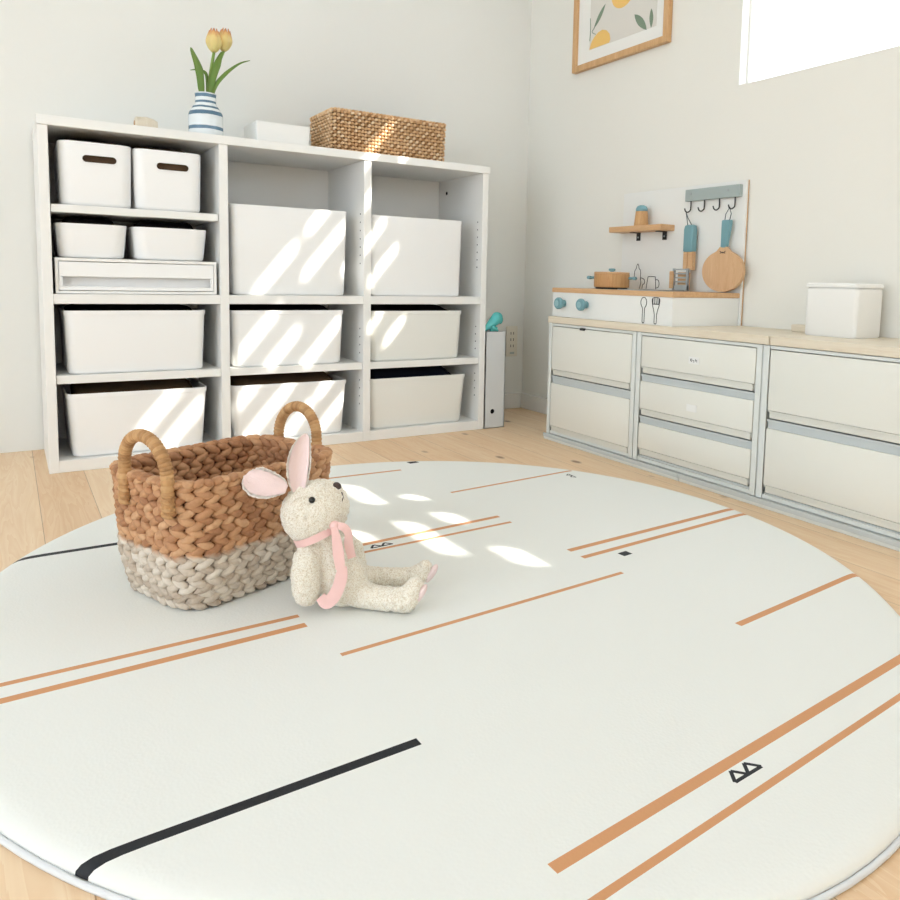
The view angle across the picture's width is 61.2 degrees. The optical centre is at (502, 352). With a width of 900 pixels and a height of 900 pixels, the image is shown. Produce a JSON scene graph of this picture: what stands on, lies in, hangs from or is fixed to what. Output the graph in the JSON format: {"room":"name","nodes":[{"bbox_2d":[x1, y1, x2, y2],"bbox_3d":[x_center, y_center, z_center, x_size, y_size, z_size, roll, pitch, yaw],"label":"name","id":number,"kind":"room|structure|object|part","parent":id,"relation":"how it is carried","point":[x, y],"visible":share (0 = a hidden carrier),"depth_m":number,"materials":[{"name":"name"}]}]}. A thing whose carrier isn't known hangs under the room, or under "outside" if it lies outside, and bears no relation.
{"room":"children's room","nodes":[
{"label":"children's room","id":0,"kind":"room"},
{"bbox_2d":[0,0,531,452],"bbox_3d":[-1.503,-0.917,1.965,4.040,2.400,0.120,-2,7,-33],"label":"wall","id":1,"kind":"structure","parent":0,"point":[463,65],"depth_m":2.37,"materials":[{"name":"white paint"}]},
{"bbox_2d":[506,326,517,356],"bbox_3d":[0.037,-0.046,2.995,0.053,0.120,0.009,-2,7,-33],"label":"wall outlet","id":2,"kind":"object","parent":1,"relation":"attached to","point":[511,331],"visible":0.95,"depth_m":2.99,"materials":[{"name":"beige plastic"}]},
{"bbox_2d":[504,392,520,408],"bbox_3d":[-0.062,0.194,2.955,0.320,0.061,0.014,-2,7,-33],"label":"baseboard","id":3,"kind":"structure","parent":1,"relation":"attached to","point":[512,400],"depth_m":3.02,"materials":[{"name":"white laminate"}]},
{"bbox_2d":[0,407,899,899],"bbox_3d":[0.488,0.658,-0.995,4.040,0.060,7.520,-2,7,-33],"label":"floor","id":4,"kind":"structure","parent":0,"point":[38,507],"depth_m":1.72,"materials":[{"name":"brown wood"}]},
{"bbox_2d":[32,114,489,473],"bbox_3d":[-0.672,-0.171,2.331,1.284,0.881,0.311,-2,7,-33],"label":"storage shelf","id":5,"kind":"object","parent":4,"relation":"on","point":[458,191],"depth_m":2.22,"materials":[{"name":"white laminate"}]},
{"bbox_3d":[-1.199,-0.138,1.990,0.022,0.858,0.305,-2,7,-33],"label":"panel","id":6,"kind":"part","parent":5,"relation":"part of","materials":[{"name":"white laminate"}]},
{"bbox_2d":[52,223,125,258],"bbox_3d":[-1.088,-0.292,1.996,0.162,0.085,0.198,-2,7,-33],"label":"tub","id":7,"kind":"object","parent":5,"relation":"on","point":[71,240],"visible":0.9,"depth_m":1.92,"materials":[{"name":"white plastic"}]},
{"bbox_2d":[60,217,113,224],"bbox_3d":[-1.087,-0.319,1.991,0.120,0.073,0.153,-2,7,-33],"label":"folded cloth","id":8,"kind":"object","parent":7,"relation":"in","point":[67,219],"visible":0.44,"depth_m":1.96,"materials":[{"name":"black fabric"}]},
{"bbox_2d":[53,140,130,207],"bbox_3d":[-1.086,-0.459,2.006,0.166,0.158,0.252,-2,7,-33],"label":"bin","id":9,"kind":"object","parent":5,"relation":"in","point":[78,181],"visible":0.81,"depth_m":1.90,"materials":[{"name":"white plastic"}]},
{"bbox_2d":[65,139,116,163],"bbox_3d":[-1.087,-0.475,2.007,0.142,0.170,0.223,-2,7,-33],"label":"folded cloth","id":10,"kind":"object","parent":9,"relation":"in","point":[87,158],"visible":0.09,"depth_m":1.92,"materials":[{"name":"brown"}]},
{"bbox_3d":[-1.107,-0.174,2.229,0.396,0.827,0.002,-2,7,-33],"label":"panel","id":11,"kind":"part","parent":5,"relation":"part of","materials":[{"name":"white laminate"}]},
{"bbox_2d":[58,306,204,373],"bbox_3d":[-1.028,-0.043,2.103,0.340,0.163,0.270,-2,7,-33],"label":"storage bin","id":12,"kind":"object","parent":5,"relation":"in","point":[92,342],"visible":0.9,"depth_m":1.99,"materials":[{"name":"white plastic"}]},
{"bbox_2d":[64,304,191,310],"bbox_3d":[-1.029,-0.055,2.102,0.308,0.166,0.243,-2,7,-33],"label":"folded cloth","id":13,"kind":"object","parent":12,"relation":"in","point":[71,307],"visible":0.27,"depth_m":2.04,"materials":[{"name":"black"}]},
{"bbox_2d":[60,378,206,456],"bbox_3d":[-1.032,0.170,2.124,0.341,0.167,0.270,-2,7,-33],"label":"storage bin","id":14,"kind":"object","parent":5,"relation":"in","point":[96,424],"visible":0.77,"depth_m":2.01,"materials":[{"name":"white plastic"}]},
{"bbox_3d":[-1.019,-0.376,2.080,0.392,0.019,0.295,-2,7,-33],"label":"adjustable shelf","id":15,"kind":"part","parent":5,"relation":"part of","materials":[{"name":"white laminate"}]},
{"bbox_3d":[-1.014,-0.210,2.082,0.382,0.089,0.252,-2,7,-33],"label":"document drawer","id":16,"kind":"part","parent":5,"relation":"part of","materials":[{"name":"white plastic"}]},
{"bbox_3d":[-1.033,0.267,2.144,0.396,0.030,0.302,-2,7,-33],"label":"board","id":17,"kind":"part","parent":5,"relation":"part of","materials":[{"name":"white laminate"}]},
{"bbox_3d":[-1.029,0.048,2.123,0.394,0.021,0.293,-2,7,-33],"label":"adjustable shelf","id":18,"kind":"part","parent":5,"relation":"part of","materials":[{"name":"white laminate"}]},
{"bbox_2d":[134,117,157,127],"bbox_3d":[-0.960,-0.614,2.043,0.059,0.044,0.044,-2,7,-33],"label":"wooden toy","id":19,"kind":"object","parent":5,"relation":"on","point":[140,121],"visible":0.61,"depth_m":2.02,"materials":[{"name":"beige wood"}]},
{"bbox_2d":[129,148,199,212],"bbox_3d":[-0.944,-0.464,2.099,0.168,0.156,0.252,-2,7,-33],"label":"bin","id":20,"kind":"object","parent":5,"relation":"in","point":[152,188],"visible":0.73,"depth_m":1.99,"materials":[{"name":"white plastic"}]},
{"bbox_2d":[133,146,187,171],"bbox_3d":[-0.946,-0.480,2.099,0.144,0.170,0.223,-2,7,-33],"label":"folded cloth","id":21,"kind":"object","parent":20,"relation":"in","point":[163,166],"visible":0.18,"depth_m":2.02,"materials":[{"name":"brown"}]},
{"bbox_2d":[126,227,205,261],"bbox_3d":[-0.932,-0.298,2.097,0.187,0.084,0.198,-2,7,-33],"label":"tub","id":22,"kind":"object","parent":5,"relation":"on","point":[143,243],"visible":0.91,"depth_m":2.02,"materials":[{"name":"white plastic"}]},
{"bbox_2d":[132,221,192,228],"bbox_3d":[-0.931,-0.325,2.093,0.144,0.073,0.153,-2,7,-33],"label":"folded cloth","id":23,"kind":"object","parent":22,"relation":"in","point":[143,223],"visible":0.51,"depth_m":2.06,"materials":[{"name":"black fabric"}]},
{"bbox_2d":[188,91,222,134],"bbox_3d":[-0.825,-0.658,2.108,0.091,0.124,0.091,-2,7,-33],"label":"flower vase","id":24,"kind":"object","parent":5,"relation":"on","point":[204,116],"visible":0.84,"depth_m":2.08,"materials":[{"name":"ceramic"}]},
{"bbox_2d":[190,28,221,91],"bbox_3d":[-0.818,-0.752,2.098,0.084,0.294,0.053,-1,6,-23],"label":"tulip","id":25,"kind":"object","parent":24,"relation":"in","point":[213,40],"visible":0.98,"depth_m":2.08,"materials":[{"name":"green"}]},
{"bbox_3d":[-0.814,-0.720,2.111,0.030,0.229,0.010,0,6,-12],"label":"stem","id":26,"kind":"part","parent":25,"relation":"part of","materials":[{"name":"green plant"}]},
{"bbox_2d":[207,28,249,93],"bbox_3d":[-0.770,-0.759,2.133,0.118,0.305,0.059,0,6,-13],"label":"tulip","id":27,"kind":"object","parent":24,"relation":"in","point":[226,37],"visible":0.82,"depth_m":2.10,"materials":[{"name":"green plant"}]},
{"bbox_3d":[-0.662,-0.598,2.289,1.284,0.023,0.311,-2,7,-33],"label":"panel","id":28,"kind":"part","parent":5,"relation":"part of","materials":[{"name":"white laminate"}]},
{"bbox_2d":[244,120,309,145],"bbox_3d":[-0.673,-0.640,2.264,0.160,0.066,0.140,-2,7,-33],"label":"box","id":29,"kind":"object","parent":5,"relation":"on","point":[259,130],"visible":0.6,"depth_m":2.20,"materials":[{"name":"white laminate"}]},
{"bbox_3d":[-0.755,-0.188,2.458,0.395,0.827,0.002,-2,7,-33],"label":"panel","id":30,"kind":"part","parent":5,"relation":"part of","materials":[{"name":"white laminate"}]},
{"bbox_2d":[229,308,342,366],"bbox_3d":[-0.690,-0.056,2.323,0.332,0.162,0.270,-2,7,-33],"label":"storage bin","id":31,"kind":"object","parent":5,"relation":"in","point":[258,338],"visible":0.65,"depth_m":2.20,"materials":[{"name":"white plastic"}]},
{"bbox_2d":[229,304,328,310],"bbox_3d":[-0.689,-0.068,2.322,0.302,0.166,0.243,-2,7,-33],"label":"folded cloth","id":32,"kind":"object","parent":31,"relation":"in","point":[240,307],"visible":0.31,"depth_m":2.27,"materials":[{"name":"black"}]},
{"bbox_2d":[228,204,345,295],"bbox_3d":[-0.679,-0.305,2.302,0.339,0.252,0.268,-2,7,-33],"label":"storage bin","id":33,"kind":"object","parent":5,"relation":"in","point":[273,250],"visible":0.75,"depth_m":2.18,"materials":[{"name":"white plastic"}]},
{"bbox_2d":[230,372,345,437],"bbox_3d":[-0.692,0.157,2.346,0.346,0.165,0.270,-2,7,-33],"label":"storage bin","id":34,"kind":"object","parent":5,"relation":"in","point":[255,409],"visible":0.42,"depth_m":2.22,"materials":[{"name":"white plastic"}]},
{"bbox_2d":[230,371,332,385],"bbox_3d":[-0.692,0.134,2.344,0.297,0.161,0.243,-2,7,-33],"label":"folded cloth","id":35,"kind":"object","parent":34,"relation":"in","point":[241,380],"visible":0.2,"depth_m":2.27,"materials":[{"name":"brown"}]},
{"bbox_3d":[-0.677,0.033,2.352,0.394,0.021,0.293,-2,7,-33],"label":"adjustable shelf","id":36,"kind":"part","parent":5,"relation":"part of","materials":[{"name":"white laminate"}]},
{"bbox_3d":[-0.682,0.253,2.373,0.396,0.030,0.302,-2,7,-33],"label":"board","id":37,"kind":"part","parent":5,"relation":"part of","materials":[{"name":"white laminate"}]},
{"bbox_2d":[310,107,445,160],"bbox_3d":[-0.400,-0.685,2.450,0.395,0.130,0.217,-2,7,-33],"label":"rattan basket","id":38,"kind":"object","parent":5,"relation":"on","point":[334,127],"visible":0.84,"depth_m":2.35,"materials":[{"name":"brown wicker"}]},
{"bbox_3d":[-0.404,-0.203,2.686,0.394,0.827,0.002,-2,7,-33],"label":"panel","id":39,"kind":"part","parent":5,"relation":"part of","materials":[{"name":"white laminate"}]},
{"bbox_2d":[370,309,460,360],"bbox_3d":[-0.342,-0.069,2.549,0.331,0.159,0.270,-2,7,-33],"label":"storage bin","id":40,"kind":"object","parent":5,"relation":"in","point":[395,335],"visible":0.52,"depth_m":2.43,"materials":[{"name":"white plastic"}]},
{"bbox_2d":[371,304,448,310],"bbox_3d":[-0.342,-0.083,2.548,0.301,0.166,0.243,-2,7,-33],"label":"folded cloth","id":41,"kind":"object","parent":40,"relation":"in","point":[374,307],"visible":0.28,"depth_m":2.50,"materials":[{"name":"black fabric"}]},
{"bbox_2d":[371,215,461,296],"bbox_3d":[-0.338,-0.317,2.524,0.321,0.248,0.268,-2,7,-33],"label":"storage bin","id":42,"kind":"object","parent":5,"relation":"in","point":[410,256],"visible":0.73,"depth_m":2.41,"materials":[{"name":"white plastic"}]},
{"bbox_2d":[370,369,464,428],"bbox_3d":[-0.341,0.144,2.574,0.353,0.162,0.270,-2,7,-33],"label":"storage bin","id":43,"kind":"object","parent":5,"relation":"in","point":[405,401],"visible":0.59,"depth_m":2.46,"materials":[{"name":"white plastic"}]},
{"bbox_2d":[370,366,451,378],"bbox_3d":[-0.342,0.119,2.572,0.300,0.163,0.243,-2,7,-33],"label":"folded cloth","id":44,"kind":"object","parent":43,"relation":"in","point":[382,373],"visible":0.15,"depth_m":2.50,"materials":[{"name":"black fabric"}]},
{"bbox_3d":[-0.331,0.238,2.602,0.394,0.030,0.302,-2,7,-33],"label":"board","id":45,"kind":"part","parent":5,"relation":"part of","materials":[{"name":"white laminate"}]},
{"bbox_3d":[-0.326,0.019,2.580,0.392,0.021,0.293,-2,7,-33],"label":"adjustable shelf","id":46,"kind":"part","parent":5,"relation":"part of","materials":[{"name":"white laminate"}]},
{"bbox_3d":[-0.147,-0.181,2.675,0.022,0.858,0.305,-2,7,-33],"label":"panel","id":47,"kind":"part","parent":5,"relation":"part of","materials":[{"name":"white laminate"}]},
{"bbox_2d":[0,461,899,899],"bbox_3d":[-0.097,0.377,1.312,1.461,0.018,1.551,-2,7,-33],"label":"play mat","id":48,"kind":"object","parent":4,"relation":"on","point":[599,687],"visible":0.79,"depth_m":0.87,"materials":[{"name":"white"}]},
{"bbox_2d":[109,401,332,609],"bbox_3d":[-0.449,0.232,1.238,0.234,0.270,0.327,5,7,35],"label":"seagrass basket","id":49,"kind":"object","parent":48,"relation":"on","point":[190,536],"visible":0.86,"depth_m":1.12,"materials":[{"name":"brown wicker"}]},
{"bbox_3d":[-0.516,0.167,1.094,0.133,0.116,0.023,5,7,35],"label":"handle","id":50,"kind":"part","parent":49,"relation":"part of","materials":[{"name":"brown wicker"}]},
{"bbox_3d":[-0.367,0.144,1.359,0.123,0.116,0.023,5,7,35],"label":"handle","id":51,"kind":"part","parent":49,"relation":"part of","materials":[{"name":"brown wicker"}]},
{"bbox_2d":[242,433,437,613],"bbox_3d":[-0.240,0.250,1.146,0.280,0.262,0.129,1,6,0],"label":"rabbit","id":52,"kind":"object","parent":48,"relation":"on","point":[329,562],"visible":1,"depth_m":1.11},
{"bbox_2d":[483,330,505,428],"bbox_3d":[-0.103,0.079,2.723,0.081,0.333,0.289,-2,7,-33],"label":"file box","id":53,"kind":"object","parent":4,"relation":"on","point":[495,342],"visible":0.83,"depth_m":2.60,"materials":[{"name":"white plastic"}]},
{"bbox_2d":[485,312,502,331],"bbox_3d":[-0.032,-0.107,2.591,0.076,0.067,0.039,-2,7,-33],"label":"toy","id":54,"kind":"object","parent":53,"relation":"on","point":[496,318],"visible":1,"depth_m":2.58,"materials":[{"name":"teal plastic"}]},
{"bbox_2d":[543,432,682,480],"bbox_3d":[0.403,0.291,2.287,0.262,0.020,0.592,-2,7,-33],"label":"board","id":55,"kind":"object","parent":4,"relation":"on","point":[649,467],"visible":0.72,"depth_m":2.18,"materials":[{"name":"white wood"}]},
{"bbox_2d":[546,323,638,457],"bbox_3d":[0.359,0.095,2.344,0.256,0.356,0.405,-2,7,-33],"label":"drawer unit","id":56,"kind":"object","parent":55,"relation":"on","point":[591,388],"visible":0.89,"depth_m":2.26,"materials":[{"name":"white wood"}]},
{"bbox_3d":[0.152,0.081,2.441,0.004,0.356,0.015,-2,7,-33],"label":"post","id":57,"kind":"part","parent":56,"relation":"part of","materials":[{"name":"white"}]},
{"bbox_3d":[0.258,0.181,2.287,0.006,0.138,0.368,-2,7,-33],"label":"drawer","id":58,"kind":"part","parent":56,"relation":"part of","materials":[{"name":"white wood"}]},
{"bbox_3d":[0.268,0.101,2.285,0.022,0.026,0.370,-2,7,-33],"label":"rail","id":59,"kind":"part","parent":56,"relation":"part of","materials":[{"name":"grey wood"}]},
{"bbox_3d":[0.262,0.000,2.269,0.006,0.137,0.368,-2,7,-33],"label":"drawer","id":60,"kind":"part","parent":56,"relation":"part of","materials":[{"name":"white"}]},
{"bbox_3d":[0.364,0.118,2.118,0.004,0.356,0.015,-2,7,-33],"label":"post","id":61,"kind":"part","parent":56,"relation":"part of","materials":[{"name":"white wood"}]},
{"bbox_2d":[678,474,899,551],"bbox_3d":[0.751,0.351,1.757,0.262,0.020,0.674,-2,7,-33],"label":"board","id":62,"kind":"object","parent":4,"relation":"on","point":[889,542],"visible":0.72,"depth_m":1.67,"materials":[{"name":"white wood"}]},
{"bbox_2d":[633,332,765,495],"bbox_3d":[0.587,0.134,2.001,0.252,0.356,0.416,-2,7,-33],"label":"drawer unit","id":63,"kind":"object","parent":62,"relation":"on","point":[697,414],"visible":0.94,"depth_m":1.91,"materials":[{"name":"white wood"}]},
{"bbox_3d":[0.375,0.119,2.102,0.004,0.356,0.015,-2,7,-33],"label":"post","id":64,"kind":"part","parent":63,"relation":"part of","materials":[{"name":"white wood"}]},
{"bbox_2d":[548,316,805,344],"bbox_3d":[0.491,-0.073,2.153,0.270,0.020,0.844,-2,7,-33],"label":"board","id":65,"kind":"object","parent":63,"relation":"on","point":[758,335],"visible":0.58,"depth_m":1.96,"materials":[{"name":"beige wood"}]},
{"bbox_2d":[552,180,749,326],"bbox_3d":[0.408,-0.298,2.257,0.277,0.402,0.556,-2,7,-33],"label":"toy kitchen","id":66,"kind":"object","parent":65,"relation":"on","point":[651,251],"visible":0.98,"depth_m":2.23,"materials":[{"name":"white wood"}]},
{"bbox_3d":[0.183,-0.157,2.385,0.029,0.037,0.037,-2,7,-33],"label":"knob","id":67,"kind":"part","parent":66,"relation":"part of","materials":[{"name":"teal paint"}]},
{"bbox_3d":[0.243,-0.146,2.294,0.029,0.037,0.037,-2,7,-33],"label":"knob","id":68,"kind":"part","parent":66,"relation":"part of","materials":[{"name":"teal paint"}]},
{"bbox_2d":[587,269,636,287],"bbox_3d":[0.343,-0.235,2.373,0.110,0.059,0.144,-2,7,-33],"label":"pot","id":69,"kind":"object","parent":66,"relation":"on","point":[611,279],"visible":0.99,"depth_m":2.33,"materials":[{"name":"brown wood"}]},
{"bbox_3d":[0.343,-0.251,2.371,0.110,0.005,0.110,-1,6,-20],"label":"lid","id":70,"kind":"part","parent":69,"relation":"part of","materials":[{"name":"brown wood"}]},
{"bbox_2d":[634,205,648,225],"bbox_3d":[0.438,-0.432,2.380,0.046,0.065,0.046,-2,7,-33],"label":"salt shaker","id":71,"kind":"object","parent":66,"relation":"on","point":[641,215],"visible":0.81,"depth_m":2.36,"materials":[{"name":"brown wood"}]},
{"bbox_2d":[609,224,674,233],"bbox_3d":[0.437,-0.392,2.391,0.058,0.018,0.237,-2,7,-33],"label":"wall shelf","id":72,"kind":"object","parent":66,"relation":"attached to","point":[626,228],"depth_m":2.36,"materials":[{"name":"brown wood"}]},
{"bbox_2d":[552,288,739,297],"bbox_3d":[0.411,-0.182,2.274,0.240,0.014,0.553,-2,7,-33],"label":"countertop","id":73,"kind":"structure","parent":66,"relation":"on","point":[675,294],"depth_m":2.10,"materials":[{"name":"brown wood"}]},
{"bbox_2d":[617,289,683,291],"bbox_3d":[0.439,-0.186,2.246,0.130,0.003,0.170,-2,7,-33],"label":"sink","id":74,"kind":"object","parent":66,"relation":"in","point":[617,289],"depth_m":2.19,"materials":[{"name":"grey metal"}]},
{"bbox_2d":[646,276,658,288],"bbox_3d":[0.475,-0.222,2.394,0.002,0.041,0.059,-2,7,-33],"label":"cup","id":75,"kind":"object","parent":66,"relation":"on","point":[652,282],"depth_m":2.40,"materials":[{"name":"grey"}]},
{"bbox_2d":[669,268,689,290],"bbox_3d":[0.529,-0.218,2.245,0.030,0.064,0.067,-2,7,-33],"label":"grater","id":76,"kind":"object","parent":66,"relation":"on","point":[683,283],"visible":0.91,"depth_m":2.24,"materials":[{"name":"grey metal"}]},
{"bbox_3d":[0.535,-0.300,2.306,0.009,0.402,0.496,-2,7,-33],"label":"panel","id":77,"kind":"part","parent":66,"relation":"part of","materials":[{"name":"white wood"}]},
{"bbox_2d":[683,212,696,269],"bbox_3d":[0.553,-0.332,2.233,0.023,0.174,0.039,-2,7,-33],"label":"spatula","id":78,"kind":"object","parent":66,"relation":"hanging from","point":[690,231],"visible":0.91,"depth_m":2.22,"materials":[{"name":"teal paint"}]},
{"bbox_3d":[0.604,-0.458,2.170,0.014,0.034,0.200,-2,7,-33],"label":"hook rail","id":79,"kind":"part","parent":66,"relation":"part of","materials":[{"name":"grey paint"}]},
{"bbox_2d":[702,209,745,291],"bbox_3d":[0.622,-0.290,2.124,0.014,0.235,0.145,-2,7,-33],"label":"pan","id":80,"kind":"object","parent":66,"relation":"hanging from","point":[724,270],"visible":1,"depth_m":2.12,"materials":[{"name":"brown wood"}]},
{"bbox_3d":[0.627,-0.333,2.116,0.012,0.076,0.029,-2,7,-33],"label":"handle","id":81,"kind":"part","parent":80,"relation":"part of","materials":[{"name":"teal paint"}]},
{"bbox_2d":[791,324,804,331],"bbox_3d":[0.757,-0.062,1.912,0.030,0.018,0.047,-2,7,-33],"label":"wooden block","id":82,"kind":"object","parent":65,"relation":"on","point":[794,327],"visible":0.51,"depth_m":1.91,"materials":[{"name":"beige wood"}]},
{"bbox_3d":[0.492,0.302,1.958,0.018,0.006,0.381,-2,7,-33],"label":"rail","id":83,"kind":"part","parent":63,"relation":"part of","materials":[{"name":"grey"}]},
{"bbox_3d":[0.483,0.245,1.946,0.006,0.070,0.379,-2,7,-33],"label":"drawer","id":84,"kind":"part","parent":63,"relation":"part of","materials":[{"name":"white wood"}]},
{"bbox_3d":[0.492,0.201,1.947,0.022,0.022,0.381,-2,7,-33],"label":"rail","id":85,"kind":"part","parent":63,"relation":"part of","materials":[{"name":"grey metal"}]},
{"bbox_3d":[0.485,0.132,1.934,0.006,0.076,0.379,-2,7,-33],"label":"drawer","id":86,"kind":"part","parent":63,"relation":"part of","materials":[{"name":"white wood"}]},
{"bbox_3d":[0.495,0.085,1.935,0.022,0.021,0.381,-2,7,-33],"label":"rail","id":87,"kind":"part","parent":63,"relation":"part of","materials":[{"name":"grey wood"}]},
{"bbox_3d":[0.488,0.012,1.923,0.006,0.084,0.379,-2,7,-33],"label":"drawer","id":88,"kind":"part","parent":63,"relation":"part of","materials":[{"name":"white"}]},
{"bbox_3d":[0.593,0.158,1.769,0.004,0.356,0.015,-2,7,-33],"label":"post","id":89,"kind":"part","parent":63,"relation":"part of","materials":[{"name":"white"}]},
{"bbox_2d":[756,345,899,539],"bbox_3d":[0.816,0.174,1.652,0.252,0.356,0.416,-2,7,-33],"label":"drawer unit","id":90,"kind":"object","parent":62,"relation":"on","point":[829,434],"visible":0.93,"depth_m":1.60,"materials":[{"name":"white wood"}]},
{"bbox_3d":[0.604,0.159,1.753,0.004,0.356,0.015,-2,7,-33],"label":"post","id":91,"kind":"part","parent":90,"relation":"part of","materials":[{"name":"white wood"}]},
{"bbox_3d":[0.712,0.257,1.594,0.006,0.132,0.379,-2,7,-33],"label":"drawer","id":92,"kind":"part","parent":90,"relation":"part of","materials":[{"name":"white wood"}]},
{"bbox_3d":[0.720,0.344,1.609,0.018,0.003,0.381,-2,7,-33],"label":"rail","id":93,"kind":"part","parent":90,"relation":"part of","materials":[{"name":"grey"}]},
{"bbox_3d":[0.722,0.181,1.592,0.022,0.023,0.381,-2,7,-33],"label":"rail","id":94,"kind":"part","parent":90,"relation":"part of","materials":[{"name":"grey"}]},
{"bbox_3d":[0.716,0.080,1.576,0.006,0.139,0.379,-2,7,-33],"label":"drawer","id":95,"kind":"part","parent":90,"relation":"part of","materials":[{"name":"white wood"}]},
{"bbox_2d":[770,335,899,357],"bbox_3d":[0.850,-0.011,1.606,0.270,0.020,0.463,-2,7,-33],"label":"board","id":96,"kind":"object","parent":90,"relation":"on","point":[880,346],"visible":0.78,"depth_m":1.61,"materials":[{"name":"beige wood"}]},
{"bbox_2d":[805,282,883,338],"bbox_3d":[0.798,-0.101,1.774,0.108,0.124,0.136,-2,7,-33],"label":"storage bin","id":97,"kind":"object","parent":96,"relation":"on","point":[853,311],"visible":1,"depth_m":1.73,"materials":[{"name":"white plastic"}]},
{"bbox_3d":[0.799,-0.158,1.768,0.108,0.010,0.136,-2,7,-33],"label":"lid","id":98,"kind":"part","parent":97,"relation":"part of","materials":[{"name":"white plastic"}]},
{"bbox_2d":[816,354,899,363],"bbox_3d":[0.817,0.090,1.643,0.234,0.138,0.371,-2,7,-33],"label":"tray","id":99,"kind":"object","parent":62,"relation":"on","point":[820,359],"depth_m":1.59,"materials":[{"name":"white plastic"}]},
{"bbox_2d":[522,0,899,397],"bbox_3d":[2.145,-0.626,-0.128,0.050,2.400,7.400,-2,7,-33],"label":"wall","id":100,"kind":"structure","parent":0,"point":[817,147],"depth_m":2.16,"materials":[{"name":"white paint"}]},
{"bbox_2d":[519,392,546,414],"bbox_3d":[2.091,0.539,-0.030,0.014,0.061,7.400,-2,7,-33],"label":"baseboard","id":101,"kind":"structure","parent":100,"relation":"attached to","point":[535,403],"depth_m":2.96,"materials":[{"name":"white laminate"}]},
{"bbox_2d":[572,0,672,73],"bbox_3d":[0.388,-1.296,2.465,0.019,0.658,0.465,-2,7,-33],"label":"framed picture","id":102,"kind":"object","parent":100,"relation":"attached to","point":[604,31],"visible":1,"depth_m":2.50,"materials":[{"name":"white paper"}]},
{"bbox_2d":[589,0,657,49],"bbox_3d":[0.395,-1.276,2.456,0.001,0.495,0.324,-2,7,-33],"label":"art print","id":103,"kind":"object","parent":102,"relation":"attached to","point":[612,23],"depth_m":2.48,"materials":[{"name":"paper"}]},
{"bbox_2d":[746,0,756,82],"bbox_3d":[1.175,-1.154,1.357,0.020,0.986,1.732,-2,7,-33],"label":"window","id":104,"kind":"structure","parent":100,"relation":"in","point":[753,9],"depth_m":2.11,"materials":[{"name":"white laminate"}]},
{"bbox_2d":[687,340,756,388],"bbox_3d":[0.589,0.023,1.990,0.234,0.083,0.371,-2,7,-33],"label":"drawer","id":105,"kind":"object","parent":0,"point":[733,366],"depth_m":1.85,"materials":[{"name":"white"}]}
]}

